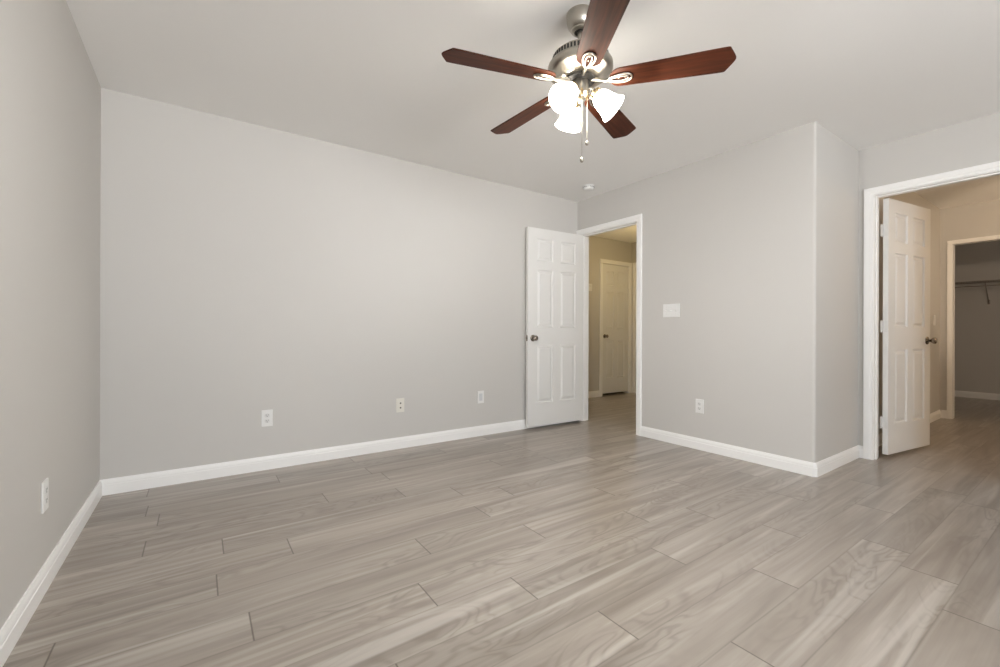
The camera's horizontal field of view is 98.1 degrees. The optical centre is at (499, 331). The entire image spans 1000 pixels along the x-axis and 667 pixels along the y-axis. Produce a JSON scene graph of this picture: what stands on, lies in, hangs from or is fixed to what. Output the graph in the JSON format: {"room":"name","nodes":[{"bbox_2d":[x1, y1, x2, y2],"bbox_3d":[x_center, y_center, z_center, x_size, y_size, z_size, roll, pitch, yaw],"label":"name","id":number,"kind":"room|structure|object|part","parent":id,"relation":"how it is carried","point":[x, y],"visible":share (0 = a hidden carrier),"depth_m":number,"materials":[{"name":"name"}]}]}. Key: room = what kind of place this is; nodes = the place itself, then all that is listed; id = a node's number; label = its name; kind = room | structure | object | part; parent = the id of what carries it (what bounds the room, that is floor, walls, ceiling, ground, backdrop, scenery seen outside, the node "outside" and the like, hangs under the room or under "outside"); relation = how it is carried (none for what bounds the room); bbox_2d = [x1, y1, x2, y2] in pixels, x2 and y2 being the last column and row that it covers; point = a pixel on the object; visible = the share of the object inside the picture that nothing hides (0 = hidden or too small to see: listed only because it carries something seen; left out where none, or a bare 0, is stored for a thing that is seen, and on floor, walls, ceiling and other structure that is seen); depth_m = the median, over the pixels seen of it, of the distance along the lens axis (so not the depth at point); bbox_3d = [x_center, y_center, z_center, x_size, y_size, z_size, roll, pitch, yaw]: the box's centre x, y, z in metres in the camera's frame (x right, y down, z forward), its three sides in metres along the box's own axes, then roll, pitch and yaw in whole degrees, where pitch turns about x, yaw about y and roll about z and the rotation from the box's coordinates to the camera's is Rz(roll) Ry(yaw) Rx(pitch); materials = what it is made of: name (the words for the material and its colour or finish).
{"room":"empty bedroom","nodes":[
{"label":"empty bedroom","id":0,"kind":"room"},
{"bbox_2d":[0,0,100,628],"bbox_3d":[-0.699,-0.234,0.059,0.115,2.440,6.324,0,0,-35],"label":"wall","id":1,"kind":"structure","parent":0,"point":[50,89],"depth_m":1.66,"materials":[{"name":"beige paint"}]},
{"bbox_2d":[41,478,48,513],"bbox_3d":[-1.737,0.626,1.659,0.009,0.117,0.072,0,0,-35],"label":"power outlet","id":2,"kind":"object","parent":1,"relation":"attached to","point":[45,484],"visible":1,"depth_m":1.65,"materials":[{"name":"white plastic"}]},
{"bbox_2d":[0,481,101,666],"bbox_3d":[-0.646,0.939,0.090,0.014,0.094,6.080,0,0,-35],"label":"baseboard","id":3,"kind":"structure","parent":1,"relation":"attached to","point":[14,626],"depth_m":1.61,"materials":[{"name":"white paint"}]},
{"bbox_2d":[100,88,576,479],"bbox_3d":[-0.749,-0.234,3.803,4.073,2.440,0.115,0,0,-35],"label":"wall","id":4,"kind":"structure","parent":0,"point":[247,269],"depth_m":3.17,"materials":[{"name":"beige paint"}]},
{"bbox_2d":[261,409,272,426],"bbox_3d":[-1.661,0.617,3.097,0.072,0.117,0.009,0,0,-35],"label":"power outlet","id":5,"kind":"object","parent":4,"relation":"attached to","point":[266,415],"visible":1,"depth_m":3.09,"materials":[{"name":"white plastic"}]},
{"bbox_2d":[99,419,576,495],"bbox_3d":[-0.770,0.939,3.713,3.942,0.094,0.014,0,0,-35],"label":"baseboard","id":6,"kind":"structure","parent":4,"relation":"attached to","point":[117,485],"depth_m":3.17,"materials":[{"name":"white paint"}]},
{"bbox_2d":[396,398,403,412],"bbox_3d":[-0.841,0.622,3.663,0.072,0.117,0.013,0,0,-35],"label":"jack plate","id":7,"kind":"object","parent":4,"relation":"attached to","point":[399,402],"visible":1,"depth_m":3.66,"materials":[{"name":"white plastic"}]},
{"bbox_2d":[477,391,483,402],"bbox_3d":[-0.183,0.621,4.123,0.072,0.117,0.008,0,0,-35],"label":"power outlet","id":8,"kind":"object","parent":4,"relation":"attached to","point":[480,394],"visible":1,"depth_m":4.12,"materials":[{"name":"white plastic"}]},
{"bbox_2d":[3,391,999,666],"bbox_3d":[3.073,1.048,3.666,10.464,0.100,7.974,0,0,-35],"label":"floor","id":9,"kind":"structure","parent":0,"point":[592,542],"depth_m":1.88,"materials":[{"name":"grey wood"}]},
{"bbox_2d":[66,0,999,242],"bbox_3d":[3.082,-1.491,3.666,10.464,0.100,7.974,0,0,-35],"label":"ceiling","id":10,"kind":"structure","parent":0,"point":[373,76],"depth_m":2.44,"materials":[{"name":"paint"}]},
{"bbox_2d":[582,184,594,190],"bbox_3d":[0.881,-1.429,4.322,0.124,0.040,0.124,0,0,-35],"label":"smoke detector","id":11,"kind":"object","parent":10,"relation":"attached to","point":[588,187],"visible":1,"depth_m":4.28,"materials":[{"name":"white plastic"}]},
{"bbox_2d":[442,0,735,162],"bbox_3d":[0.331,-1.104,2.017,1.218,0.693,1.181,0,0,-35],"label":"ceiling fan","id":12,"kind":"object","parent":10,"relation":"hanging from","point":[579,65],"visible":1,"depth_m":1.89,"materials":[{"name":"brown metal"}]},
{"bbox_3d":[0.002,-1.136,1.855,0.509,0.006,0.135,0,11,-19],"label":"blade","id":13,"kind":"part","parent":12,"relation":"part of","materials":[{"name":"brown wood"}]},
{"bbox_3d":[0.133,-1.135,2.288,0.135,0.006,0.509,-14,8,-36],"label":"blade","id":14,"kind":"part","parent":12,"relation":"part of","materials":[{"name":"brown wood"}]},
{"bbox_3d":[0.288,-1.025,1.881,0.137,0.137,0.126,0,0,-35],"label":"lamp shade","id":15,"kind":"part","parent":12,"relation":"part of","materials":[{"name":"white glass"}]},
{"bbox_3d":[0.296,-1.039,1.895,0.074,0.074,0.055,0,0,-35],"label":"bulb","id":16,"kind":"part","parent":12,"relation":"part of","materials":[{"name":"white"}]},
{"bbox_3d":[0.344,-1.024,2.110,0.124,0.137,0.137,0,0,-35],"label":"lamp shade","id":17,"kind":"part","parent":12,"relation":"part of","materials":[{"name":"white glass"}]},
{"bbox_3d":[0.373,-1.134,1.597,0.135,0.006,0.509,11,0,-1],"label":"blade","id":18,"kind":"part","parent":12,"relation":"part of","materials":[{"name":"brown wood"}]},
{"bbox_3d":[0.496,-1.024,1.955,0.130,0.137,0.132,0,0,-35],"label":"lamp shade","id":19,"kind":"part","parent":12,"relation":"part of","materials":[{"name":"white glass"}]},
{"bbox_3d":[0.585,-1.134,2.298,0.135,0.006,0.509,-13,-8,34],"label":"blade","id":20,"kind":"part","parent":12,"relation":"part of","materials":[{"name":"brown wood"}]},
{"bbox_3d":[0.734,-1.133,1.870,0.509,0.006,0.135,0,-11,17],"label":"blade","id":21,"kind":"part","parent":12,"relation":"part of","materials":[{"name":"brown wood"}]},
{"bbox_2d":[588,236,631,391],"bbox_3d":[1.252,-0.228,6.531,2.325,2.440,0.115,0,0,-35],"label":"wall","id":22,"kind":"structure","parent":0,"point":[599,248],"depth_m":6.61,"materials":[{"name":"beige paint"}]},
{"bbox_2d":[588,390,599,397],"bbox_3d":[0.928,0.944,6.231,1.458,0.094,0.014,0,0,-35],"label":"baseboard","id":23,"kind":"structure","parent":22,"relation":"attached to","point":[591,394],"depth_m":6.57,"materials":[{"name":"white paint"}]},
{"bbox_2d":[602,264,627,393],"bbox_3d":[1.836,-0.045,6.864,0.619,2.012,0.099,0,0,-35],"label":"door","id":24,"kind":"structure","parent":22,"relation":"in","point":[615,278],"depth_m":6.88,"materials":[{"name":"white paint"}]},
{"bbox_2d":[599,259,636,396],"bbox_3d":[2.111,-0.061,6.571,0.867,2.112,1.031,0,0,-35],"label":"door frame","id":25,"kind":"structure","parent":22,"relation":"attached to","point":[602,261],"depth_m":7.02,"materials":[{"name":"white paint"}]},
{"bbox_2d":[632,242,636,311],"bbox_3d":[2.846,-0.222,6.172,0.115,2.440,2.294,0,0,-35],"label":"wall","id":26,"kind":"structure","parent":0,"point":[634,245],"depth_m":7.05,"materials":[{"name":"beige paint"}]},
{"bbox_2d":[577,122,822,462],"bbox_3d":[1.560,-0.227,3.948,0.115,2.440,2.282,0,0,-35],"label":"wall","id":27,"kind":"structure","parent":0,"point":[733,238],"depth_m":3.41,"materials":[{"name":"beige paint"}]},
{"bbox_2d":[526,227,582,426],"bbox_3d":[0.600,-0.047,4.552,0.753,2.021,0.099,0,0,-32],"label":"door","id":28,"kind":"structure","parent":27,"relation":"in","point":[554,259],"depth_m":4.55,"materials":[{"name":"white paint"}]},
{"bbox_2d":[576,214,641,435],"bbox_3d":[1.154,-0.067,4.531,0.150,2.118,0.867,0,0,-35],"label":"door frame","id":29,"kind":"structure","parent":27,"relation":"attached to","point":[634,220],"depth_m":4.35,"materials":[{"name":"white paint"}]},
{"bbox_2d":[663,304,679,316],"bbox_3d":[1.526,-0.190,3.877,0.021,0.117,0.164,0,0,-35],"label":"light switch","id":30,"kind":"object","parent":27,"relation":"attached to","point":[669,310],"visible":1,"depth_m":3.88,"materials":[{"name":"white plastic"}]},
{"bbox_2d":[695,399,703,413],"bbox_3d":[1.682,0.628,3.659,0.009,0.117,0.072,0,0,-35],"label":"power outlet","id":31,"kind":"object","parent":27,"relation":"attached to","point":[699,402],"visible":1,"depth_m":3.65,"materials":[{"name":"white plastic"}]},
{"bbox_2d":[641,426,862,476],"bbox_3d":[2.106,0.948,3.782,0.857,0.094,1.452,0,0,-35],"label":"baseboard","id":32,"kind":"structure","parent":27,"relation":"attached to","point":[824,466],"depth_m":3.33,"materials":[{"name":"white paint"}]},
{"bbox_2d":[822,126,939,459],"bbox_3d":[3.716,-0.219,4.140,3.645,2.440,0.138,0,0,-35],"label":"wall","id":33,"kind":"structure","parent":0,"point":[840,164],"depth_m":3.29,"materials":[{"name":"beige paint"}]},
{"bbox_2d":[878,410,940,446],"bbox_3d":[4.049,0.955,4.310,2.667,0.094,0.014,0,0,-35],"label":"baseboard","id":34,"kind":"structure","parent":33,"relation":"attached to","point":[936,415],"depth_m":4.85,"materials":[{"name":"white paint"}]},
{"bbox_2d":[933,315,935,324],"bbox_3d":[4.923,-0.130,4.917,0.075,0.117,0.010,0,0,-35],"label":"light switch","id":35,"kind":"object","parent":33,"relation":"attached to","point":[934,316],"visible":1,"depth_m":4.91,"materials":[{"name":"white plastic"}]},
{"bbox_2d":[858,112,999,445],"bbox_3d":[3.990,-0.218,1.925,0.115,2.440,3.812,0,0,-35],"label":"wall","id":36,"kind":"structure","parent":0,"point":[974,142],"depth_m":3.17,"materials":[{"name":"beige paint"}]},
{"bbox_2d":[880,198,937,454],"bbox_3d":[3.361,-0.041,3.553,0.751,2.020,0.109,0,0,-26],"label":"door","id":37,"kind":"structure","parent":36,"relation":"in","point":[905,229],"depth_m":3.54,"materials":[{"name":"white paint"}]},
{"bbox_3d":[3.653,0.075,3.669,0.053,0.053,0.060,0,0,-26],"label":"knob","id":38,"kind":"part","parent":37,"relation":"part of","materials":[{"name":"silver metal"}]},
{"bbox_2d":[863,161,999,459],"bbox_3d":[3.163,-0.060,3.116,0.150,2.118,0.842,0,0,-35],"label":"door frame","id":39,"kind":"structure","parent":36,"relation":"attached to","point":[871,195],"depth_m":3.39,"materials":[{"name":"white paint"}]},
{"bbox_2d":[940,199,999,409],"bbox_3d":[6.033,-0.212,3.897,0.115,2.440,2.951,0,0,-35],"label":"wall","id":40,"kind":"structure","parent":0,"point":[982,219],"depth_m":4.99,"materials":[{"name":"beige paint"}]},
{"bbox_2d":[941,410,946,418],"bbox_3d":[5.156,0.958,5.042,0.014,0.094,0.046,0,0,-35],"label":"baseboard","id":41,"kind":"structure","parent":40,"relation":"attached to","point":[943,412],"depth_m":5.04,"materials":[{"name":"white paint"}]},
{"bbox_2d":[947,235,999,418],"bbox_3d":[5.475,-0.020,4.685,0.132,2.054,0.900,0,0,-35],"label":"door frame","id":42,"kind":"structure","parent":40,"relation":"attached to","point":[950,244],"depth_m":5.00,"materials":[{"name":"white paint"}]},
{"bbox_2d":[955,240,999,393],"bbox_3d":[7.804,-0.206,5.905,0.115,2.440,3.430,0,0,-35],"label":"wall","id":43,"kind":"structure","parent":0,"point":[977,322],"depth_m":6.59,"materials":[{"name":"beige paint"}]},
{"bbox_2d":[955,390,999,399],"bbox_3d":[7.747,0.967,5.868,0.014,0.094,3.200,0,0,-35],"label":"baseboard","id":44,"kind":"structure","parent":43,"relation":"attached to","point":[992,396],"depth_m":6.58,"materials":[{"name":"white paint"}]},
{"bbox_2d":[955,279,999,303],"bbox_3d":[7.631,-0.578,5.784,0.308,0.340,3.103,0,0,-35],"label":"wire shelf","id":45,"kind":"object","parent":43,"relation":"attached to","point":[986,281],"visible":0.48,"depth_m":6.44,"materials":[{"name":"grey metal"}]},
{"bbox_3d":[7.524,-0.669,5.710,0.017,0.016,3.100,0,0,-35],"label":"hanging rail","id":46,"kind":"part","parent":45,"relation":"part of","materials":[{"name":"grey metal"}]}
]}

